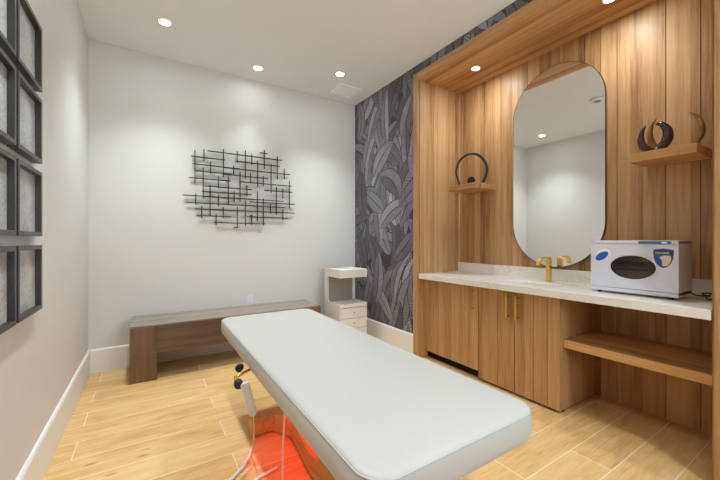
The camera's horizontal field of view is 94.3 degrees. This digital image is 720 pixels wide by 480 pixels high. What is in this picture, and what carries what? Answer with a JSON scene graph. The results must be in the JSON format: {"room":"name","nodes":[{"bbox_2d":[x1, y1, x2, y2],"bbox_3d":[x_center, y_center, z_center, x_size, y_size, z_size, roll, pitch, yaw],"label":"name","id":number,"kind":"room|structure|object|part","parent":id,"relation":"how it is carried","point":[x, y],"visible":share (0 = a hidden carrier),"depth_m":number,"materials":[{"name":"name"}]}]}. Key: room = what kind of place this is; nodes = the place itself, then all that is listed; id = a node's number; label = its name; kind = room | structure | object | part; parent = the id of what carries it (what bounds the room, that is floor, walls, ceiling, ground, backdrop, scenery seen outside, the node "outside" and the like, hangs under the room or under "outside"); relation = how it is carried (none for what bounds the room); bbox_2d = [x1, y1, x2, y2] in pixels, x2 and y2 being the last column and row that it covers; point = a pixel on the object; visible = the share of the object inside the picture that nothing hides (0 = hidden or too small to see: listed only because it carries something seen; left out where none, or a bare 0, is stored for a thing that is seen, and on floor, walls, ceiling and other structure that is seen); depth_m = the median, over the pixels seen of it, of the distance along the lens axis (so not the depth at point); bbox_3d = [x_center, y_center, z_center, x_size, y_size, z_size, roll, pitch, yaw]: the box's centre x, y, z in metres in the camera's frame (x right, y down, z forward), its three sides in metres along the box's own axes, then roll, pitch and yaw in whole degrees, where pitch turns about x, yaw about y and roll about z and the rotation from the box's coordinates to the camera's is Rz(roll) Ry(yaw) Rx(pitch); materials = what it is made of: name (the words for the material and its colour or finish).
{"room":"spa treatment room","nodes":[
{"label":"spa treatment room","id":0,"kind":"room"},
{"bbox_2d":[0,0,87,479],"bbox_3d":[-1.027,-0.305,0.648,0.100,3.050,5.790,0,0,-32],"label":"wall","id":1,"kind":"structure","parent":0,"point":[40,355],"depth_m":1.96,"materials":[{"name":"paint"}]},
{"bbox_2d":[0,47,15,145],"bbox_3d":[-1.261,-0.520,1.147,0.034,0.306,0.345,0,0,-32],"label":"framed print","id":2,"kind":"object","parent":1,"relation":"attached to","point":[7,68],"visible":1,"depth_m":1.27,"materials":[{"name":"grey paper"}]},
{"bbox_2d":[0,246,15,334],"bbox_3d":[-1.261,0.177,1.147,0.034,0.306,0.345,0,0,-32],"label":"framed print","id":3,"kind":"object","parent":1,"relation":"attached to","point":[7,253],"visible":1,"depth_m":1.27,"materials":[{"name":"grey paper"}]},
{"bbox_2d":[0,147,15,234],"bbox_3d":[-1.261,-0.171,1.147,0.034,0.306,0.345,0,0,-32],"label":"framed print","id":4,"kind":"object","parent":1,"relation":"attached to","point":[7,160],"visible":1,"depth_m":1.27,"materials":[{"name":"grey paper"}]},
{"bbox_2d":[0,0,15,56],"bbox_3d":[-1.261,-0.865,1.147,0.034,0.306,0.345,0,0,-32],"label":"framed print","id":5,"kind":"object","parent":1,"relation":"attached to","point":[7,7],"visible":0.83,"depth_m":1.27,"materials":[{"name":"grey paper"}]},
{"bbox_2d":[7,70,41,163],"bbox_3d":[-1.458,-0.520,1.460,0.034,0.306,0.345,0,0,-32],"label":"framed print","id":6,"kind":"object","parent":1,"relation":"attached to","point":[28,103],"visible":0.77,"depth_m":1.48,"materials":[{"name":"grey paper"}]},
{"bbox_2d":[7,0,41,92],"bbox_3d":[-1.458,-0.865,1.460,0.034,0.306,0.345,0,0,-32],"label":"framed print","id":7,"kind":"object","parent":1,"relation":"attached to","point":[28,59],"visible":0.77,"depth_m":1.49,"materials":[{"name":"grey paper"}]},
{"bbox_2d":[10,158,41,235],"bbox_3d":[-1.458,-0.171,1.460,0.034,0.306,0.345,0,0,-32],"label":"framed print","id":8,"kind":"object","parent":1,"relation":"attached to","point":[28,178],"visible":0.81,"depth_m":1.49,"materials":[{"name":"grey paper"}]},
{"bbox_2d":[16,245,41,322],"bbox_3d":[-1.458,0.177,1.460,0.034,0.306,0.345,0,0,-32],"label":"framed print","id":9,"kind":"object","parent":1,"relation":"attached to","point":[28,257],"visible":0.73,"depth_m":1.49,"materials":[{"name":"grey paper"}]},
{"bbox_2d":[16,350,89,479],"bbox_3d":[-0.978,1.110,0.678,0.016,0.220,5.590,0,0,-32],"label":"baseboard","id":10,"kind":"structure","parent":1,"relation":"attached to","point":[36,466],"depth_m":1.92,"materials":[{"name":"paint"}]},
{"bbox_2d":[88,39,354,349],"bbox_3d":[-1.253,-0.305,3.866,2.945,3.050,0.100,0,0,-32],"label":"wall","id":11,"kind":"structure","parent":0,"point":[150,252],"depth_m":3.53,"materials":[{"name":"paint"}]},
{"bbox_2d":[90,342,234,373],"bbox_3d":[-1.264,1.110,3.791,2.813,0.220,0.016,0,0,-32],"label":"baseboard","id":12,"kind":"structure","parent":11,"relation":"attached to","point":[106,359],"depth_m":3.17,"materials":[{"name":"paint"}]},
{"bbox_2d":[183,149,294,227],"bbox_3d":[-1.308,-0.586,3.747,1.203,0.906,0.044,0,0,-32],"label":"wall sculpture","id":13,"kind":"object","parent":11,"relation":"attached to","point":[223,152],"visible":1,"depth_m":3.71,"materials":[{"name":"black metal"}]},
{"bbox_2d":[246,295,252,304],"bbox_3d":[-1.255,0.690,3.800,0.076,0.116,0.009,0,0,-32],"label":"wall outlet","id":14,"kind":"object","parent":11,"relation":"attached to","point":[249,299],"visible":0.86,"depth_m":3.80,"materials":[{"name":"white plastic"}]},
{"bbox_2d":[77,0,515,105],"bbox_3d":[0.219,-1.880,1.431,3.045,0.100,5.790,0,0,-32],"label":"ceiling","id":15,"kind":"structure","parent":0,"point":[299,45],"depth_m":2.96,"materials":[{"name":"paint"}]},
{"bbox_2d":[157,18,171,26],"bbox_3d":[-1.640,-1.827,2.803,0.108,0.006,0.108,0,0,-32],"label":"recessed light","id":16,"kind":"object","parent":15,"relation":"in","point":[165,22],"visible":1,"depth_m":2.80,"materials":[{"name":"white"}]},
{"bbox_2d":[253,65,262,70],"bbox_3d":[-1.085,-1.827,3.554,0.108,0.006,0.108,0,0,-32],"label":"recessed light","id":17,"kind":"object","parent":15,"relation":"in","point":[256,67],"visible":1,"depth_m":3.56,"materials":[{"name":"white"}]},
{"bbox_2d":[335,72,344,76],"bbox_3d":[-0.220,-1.827,3.682,0.108,0.006,0.108,0,0,-32],"label":"recessed light","id":18,"kind":"object","parent":15,"relation":"in","point":[339,74],"visible":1,"depth_m":3.69,"materials":[{"name":"white"}]},
{"bbox_2d":[330,83,361,97],"bbox_3d":[-0.173,-1.823,4.092,0.297,0.014,0.293,0,0,-32],"label":"ceiling vent","id":19,"kind":"object","parent":15,"relation":"in","point":[344,90],"visible":1,"depth_m":4.08,"materials":[{"name":"white"}]},
{"bbox_2d":[44,350,711,479],"bbox_3d":[0.494,1.270,1.604,3.695,0.100,5.790,0,0,-32],"label":"floor","id":20,"kind":"structure","parent":0,"point":[190,422],"depth_m":2.05,"materials":[{"name":"brown wood"}]},
{"bbox_2d":[130,299,320,384],"bbox_3d":[-1.310,0.977,3.474,1.770,0.484,0.458,0,0,-32],"label":"wooden bench","id":21,"kind":"object","parent":20,"relation":"on","point":[150,335],"visible":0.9,"depth_m":3.06,"materials":[{"name":"brown wood"}]},
{"bbox_3d":[-1.976,0.986,3.056,0.197,0.466,0.456,0,0,-32],"label":"leg","id":22,"kind":"part","parent":21,"relation":"part of","materials":[{"name":"brown wood"}]},
{"bbox_3d":[-1.310,0.744,3.474,1.770,0.018,0.458,0,0,-32],"label":"seat","id":23,"kind":"part","parent":21,"relation":"part of","materials":[{"name":"brown wood"}]},
{"bbox_3d":[-0.645,0.986,3.893,0.197,0.466,0.456,0,0,-32],"label":"leg","id":24,"kind":"part","parent":21,"relation":"part of","materials":[{"name":"brown wood"}]},
{"bbox_2d":[254,466,277,479],"bbox_3d":[-0.425,1.210,0.862,0.159,0.017,1.844,0,0,-6],"label":"power cable","id":25,"kind":"object","parent":20,"relation":"on","point":[271,470],"visible":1,"depth_m":1.73,"materials":[{"name":"white plastic"}]},
{"bbox_2d":[325,267,366,333],"bbox_3d":[-0.171,0.780,4.011,0.364,0.879,0.406,0,0,-32],"label":"storage cart","id":26,"kind":"object","parent":20,"relation":"on","point":[341,305],"visible":0.69,"depth_m":3.94,"materials":[{"name":"white laminate"}]},
{"bbox_3d":[-0.324,0.743,3.925,0.014,0.805,0.390,0,0,-32],"label":"panel","id":27,"kind":"part","parent":26,"relation":"part of","materials":[{"name":"white laminate"}]},
{"bbox_3d":[-0.243,0.757,4.125,0.335,0.775,0.012,0,0,-32],"label":"panel","id":28,"kind":"part","parent":26,"relation":"part of","materials":[{"name":"beige wood"}]},
{"bbox_2d":[330,267,365,277],"bbox_3d":[-0.163,0.388,3.998,0.335,0.090,0.338,0,0,-32],"label":"tray","id":29,"kind":"object","parent":26,"relation":"on","point":[345,272],"depth_m":3.87,"materials":[{"name":"white laminate"}]},
{"bbox_2d":[333,300,365,308],"bbox_3d":[-0.155,0.755,3.986,0.335,0.040,0.314,0,0,-32],"label":"tray","id":30,"kind":"object","parent":26,"relation":"on","point":[337,304],"depth_m":3.90,"materials":[{"name":"white laminate"}]},
{"bbox_3d":[-0.151,0.960,3.979,0.332,0.116,0.302,0,0,-32],"label":"drawer","id":31,"kind":"part","parent":26,"relation":"part of","materials":[{"name":"white laminate"}]},
{"bbox_3d":[-0.151,0.840,3.979,0.332,0.116,0.302,0,0,-32],"label":"drawer","id":32,"kind":"part","parent":26,"relation":"part of","materials":[{"name":"white laminate"}]},
{"bbox_3d":[-0.028,0.743,4.111,0.014,0.805,0.390,0,0,-32],"label":"panel","id":33,"kind":"part","parent":26,"relation":"part of","materials":[{"name":"white laminate"}]},
{"bbox_3d":[-0.151,1.080,3.979,0.332,0.116,0.302,0,0,-32],"label":"drawer","id":34,"kind":"part","parent":26,"relation":"part of","materials":[{"name":"white laminate"}]},
{"bbox_2d":[221,309,531,479],"bbox_3d":[-0.241,0.888,1.741,0.787,0.671,1.960,0,0,-32],"label":"massage table","id":35,"kind":"object","parent":20,"relation":"on","point":[354,404],"visible":1,"depth_m":1.18,"materials":[{"name":"grey leather"}]},
{"bbox_3d":[-0.567,0.673,1.560,0.040,0.041,0.035,0,0,-26],"label":"knob","id":36,"kind":"part","parent":35,"relation":"part of","materials":[{"name":"black plastic"}]},
{"bbox_3d":[-0.617,0.653,1.709,0.038,0.040,0.036,0,0,-6],"label":"knob","id":37,"kind":"part","parent":35,"relation":"part of","materials":[{"name":"black plastic"}]},
{"bbox_2d":[229,381,255,479],"bbox_3d":[-0.526,0.940,0.966,0.197,0.559,1.940,0,0,-6],"label":"controller","id":38,"kind":"object","parent":35,"relation":"hanging from","point":[246,390],"visible":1,"depth_m":1.57,"materials":[{"name":"white plastic"}]},
{"bbox_2d":[281,414,285,479],"bbox_3d":[-0.384,0.962,1.667,0.033,0.524,0.262,0,0,-9],"label":"power cable","id":39,"kind":"object","parent":35,"relation":"attached to","point":[282,472],"depth_m":1.78,"materials":[{"name":"white plastic"}]},
{"bbox_2d":[423,279,595,411],"bbox_3d":[1.243,0.810,3.051,0.588,0.819,1.376,0,0,-32],"label":"vanity cabinet","id":40,"kind":"object","parent":20,"relation":"on","point":[512,341],"visible":0.94,"depth_m":2.63,"materials":[{"name":"brown wood"}]},
{"bbox_3d":[0.867,0.772,3.187,0.021,0.736,0.635,0,0,-32],"label":"door","id":41,"kind":"part","parent":40,"relation":"part of","materials":[{"name":"brown wood"}]},
{"bbox_2d":[429,351,477,375],"bbox_3d":[0.895,1.179,3.212,0.025,0.058,0.625,0,0,-32],"label":"vent grille","id":42,"kind":"object","parent":40,"relation":"attached to","point":[433,355],"depth_m":3.19,"materials":[{"name":"black metal"}]},
{"bbox_3d":[0.987,0.525,2.942,0.039,0.180,0.016,0,0,-32],"label":"handle","id":43,"kind":"part","parent":40,"relation":"part of","materials":[{"name":"gold metal"}]},
{"bbox_3d":[1.129,0.801,2.771,0.021,0.794,0.335,0,0,-32],"label":"door","id":44,"kind":"part","parent":40,"relation":"part of","materials":[{"name":"brown wood"}]},
{"bbox_3d":[1.170,0.525,2.651,0.039,0.180,0.016,0,0,-32],"label":"handle","id":45,"kind":"part","parent":40,"relation":"part of","materials":[{"name":"gold metal"}]},
{"bbox_3d":[1.213,0.525,2.583,0.039,0.180,0.016,0,0,-32],"label":"handle","id":46,"kind":"part","parent":40,"relation":"part of","materials":[{"name":"gold metal"}]},
{"bbox_3d":[1.311,0.801,2.481,0.021,0.794,0.339,0,0,-32],"label":"door","id":47,"kind":"part","parent":40,"relation":"part of","materials":[{"name":"brown wood"}]},
{"bbox_2d":[419,262,711,319],"bbox_3d":[1.435,0.368,2.725,0.610,0.236,2.133,0,0,-32],"label":"countertop","id":48,"kind":"structure","parent":40,"relation":"on","point":[574,285],"depth_m":2.49,"materials":[{"name":"white stone"}]},
{"bbox_2d":[503,280,564,286],"bbox_3d":[1.405,0.418,2.726,0.262,0.135,0.492,0,0,-32],"label":"sink basin","id":49,"kind":"object","parent":48,"relation":"in","point":[525,282],"depth_m":2.81,"materials":[{"name":"white ceramic"}]},
{"bbox_2d":[536,256,552,281],"bbox_3d":[1.542,0.244,2.795,0.194,0.211,0.056,0,0,-32],"label":"faucet","id":50,"kind":"object","parent":48,"relation":"on","point":[549,259],"visible":1,"depth_m":2.81,"materials":[{"name":"gold metal"}]},
{"bbox_3d":[1.538,0.174,2.792,0.183,0.071,0.034,0,0,-32],"label":"spout","id":51,"kind":"part","parent":50,"relation":"part of","materials":[{"name":"gold metal"}]},
{"bbox_2d":[458,262,711,295],"bbox_3d":[1.683,0.300,2.881,0.022,0.100,2.133,0,0,-32],"label":"backsplash","id":52,"kind":"structure","parent":48,"relation":"on","point":[699,286],"depth_m":2.99,"materials":[{"name":"white stone"}]},
{"bbox_2d":[591,240,711,299],"bbox_3d":[1.904,0.176,2.131,0.358,0.347,0.623,0,0,-32],"label":"towel warmer","id":53,"kind":"object","parent":48,"relation":"on","point":[663,268],"visible":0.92,"depth_m":2.07,"materials":[{"name":"white plastic"}]},
{"bbox_2d":[596,251,607,259],"bbox_3d":[1.624,0.107,2.243,0.001,0.062,0.075,0,0,-32],"label":"print","id":54,"kind":"object","parent":53,"relation":"attached to","point":[600,255],"depth_m":2.24},
{"bbox_2d":[613,267,653,277],"bbox_3d":[1.817,0.247,2.177,0.195,0.114,0.408,0,0,-32],"label":"tray","id":55,"kind":"object","parent":53,"relation":"on","point":[629,272],"depth_m":2.15,"materials":[{"name":"metal"}]},
{"bbox_3d":[1.718,0.168,2.115,0.020,0.282,0.452,0,0,-32],"label":"door","id":56,"kind":"part","parent":53,"relation":"part of","materials":[{"name":"white plastic"}]},
{"bbox_2d":[654,249,672,266],"bbox_3d":[1.793,0.108,1.974,0.001,0.105,0.086,0,0,-32],"label":"print","id":57,"kind":"object","parent":53,"relation":"attached to","point":[662,257],"depth_m":1.97},
{"bbox_2d":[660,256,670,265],"bbox_3d":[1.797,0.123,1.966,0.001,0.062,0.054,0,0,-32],"label":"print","id":58,"kind":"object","parent":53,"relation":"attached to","point":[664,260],"depth_m":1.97,"materials":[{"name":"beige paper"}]},
{"bbox_3d":[2.116,0.333,1.999,0.183,0.035,0.161,0,0,3],"label":"power cord","id":59,"kind":"part","parent":53,"relation":"part of","materials":[{"name":"black rubber"}]},
{"bbox_2d":[413,0,719,479],"bbox_3d":[1.445,-0.260,2.731,0.645,2.960,2.294,0,0,-32],"label":"wood alcove","id":60,"kind":"object","parent":20,"relation":"on","point":[659,59],"visible":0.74,"depth_m":2.49,"materials":[{"name":"brown wood"}]},
{"bbox_3d":[0.856,-0.260,3.669,0.645,2.960,0.080,0,0,-32],"label":"panel","id":61,"kind":"part","parent":60,"relation":"part of","materials":[{"name":"brown wood"}]},
{"bbox_2d":[449,182,495,193],"bbox_3d":[1.157,-0.535,3.454,0.302,0.055,0.343,0,0,-32],"label":"wall shelf","id":62,"kind":"object","parent":60,"relation":"attached to","point":[474,187],"visible":1,"depth_m":3.36,"materials":[{"name":"brown wood"}]},
{"bbox_2d":[467,177,474,182],"bbox_3d":[1.131,-0.602,3.393,0.078,0.078,0.054,0,0,16],"label":"round ornament","id":63,"kind":"object","parent":62,"relation":"on","point":[470,179],"visible":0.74,"depth_m":3.37,"materials":[{"name":"black metal"}]},
{"bbox_2d":[455,152,488,184],"bbox_3d":[1.143,-0.730,3.423,0.325,0.336,0.034,0,0,18],"label":"ornament","id":64,"kind":"object","parent":62,"relation":"on","point":[471,153],"visible":0.94,"depth_m":3.40,"materials":[{"name":"black metal"}]},
{"bbox_2d":[471,66,479,70],"bbox_3d":[1.118,-1.657,3.228,0.088,0.006,0.088,0,0,-32],"label":"recessed light","id":65,"kind":"object","parent":60,"relation":"attached to","point":[475,68],"visible":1,"depth_m":3.23,"materials":[{"name":"white"}]},
{"bbox_3d":[1.435,-1.700,2.732,0.627,0.080,2.146,0,0,-32],"label":"panel","id":66,"kind":"part","parent":60,"relation":"part of","materials":[{"name":"brown wood"}]},
{"bbox_2d":[513,61,606,266],"bbox_3d":[1.682,-0.635,2.886,0.020,1.740,0.770,0,0,-32],"label":"wall mirror","id":67,"kind":"object","parent":60,"relation":"attached to","point":[560,118],"visible":0.9,"depth_m":2.83,"materials":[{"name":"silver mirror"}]},
{"bbox_2d":[602,0,614,3],"bbox_3d":[1.720,-1.657,2.300,0.088,0.006,0.088,0,0,-32],"label":"recessed light","id":68,"kind":"object","parent":60,"relation":"attached to","point":[605,1],"visible":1,"depth_m":2.32,"materials":[{"name":"white"}]},
{"bbox_2d":[564,330,711,385],"bbox_3d":[1.847,0.732,2.170,0.498,0.055,0.754,0,0,-32],"label":"open shelf","id":69,"kind":"object","parent":60,"relation":"attached to","point":[694,365],"visible":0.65,"depth_m":2.09,"materials":[{"name":"brown wood"}]},
{"bbox_2d":[629,142,711,167],"bbox_3d":[1.983,-0.535,2.140,0.302,0.055,0.322,0,0,-32],"label":"wall shelf","id":70,"kind":"object","parent":60,"relation":"attached to","point":[690,152],"visible":0.98,"depth_m":2.07,"materials":[{"name":"brown wood"}]},
{"bbox_2d":[637,126,654,151],"bbox_3d":[1.858,-0.654,2.173,0.046,0.181,0.090,0,0,-32],"label":"curved horn","id":71,"kind":"object","parent":70,"relation":"on","point":[643,146],"visible":0.88,"depth_m":2.18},
{"bbox_2d":[646,118,657,147],"bbox_3d":[1.948,-0.683,2.200,0.040,0.239,0.096,0,0,-32],"label":"curved horn","id":72,"kind":"object","parent":70,"relation":"on","point":[651,142],"visible":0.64,"depth_m":2.21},
{"bbox_2d":[654,122,673,149],"bbox_3d":[1.919,-0.657,2.114,0.058,0.188,0.102,0,0,-32],"label":"curved horn","id":73,"kind":"object","parent":70,"relation":"on","point":[667,138],"visible":0.87,"depth_m":2.09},
{"bbox_2d":[688,112,705,142],"bbox_3d":[2.026,-0.674,2.019,0.032,0.221,0.092,0,0,-32],"label":"curved horn","id":74,"kind":"object","parent":70,"relation":"on","point":[702,126],"visible":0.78,"depth_m":1.99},
{"bbox_3d":[2.035,-0.260,1.794,0.645,2.960,0.080,0,0,-32],"label":"panel","id":75,"kind":"part","parent":60,"relation":"part of","materials":[{"name":"brown wood"}]},
{"bbox_2d":[355,67,413,333],"bbox_3d":[0.296,-0.305,4.072,0.104,3.050,1.200,0,0,-32],"label":"wall","id":76,"kind":"structure","parent":0,"point":[384,119],"depth_m":3.96,"materials":[{"name":"grey paper"}]},
{"bbox_2d":[367,318,412,352],"bbox_3d":[0.248,1.110,4.043,0.016,0.220,1.199,0,0,-32],"label":"baseboard","id":77,"kind":"structure","parent":76,"relation":"attached to","point":[399,338],"depth_m":3.85,"materials":[{"name":"paint"}]},
{"bbox_2d":[414,0,532,74],"bbox_3d":[1.226,-1.785,2.594,0.103,0.090,2.294,0,0,-32],"label":"wall","id":78,"kind":"structure","parent":0,"point":[516,5],"depth_m":2.88,"materials":[{"name":"grey paper"}]}
]}

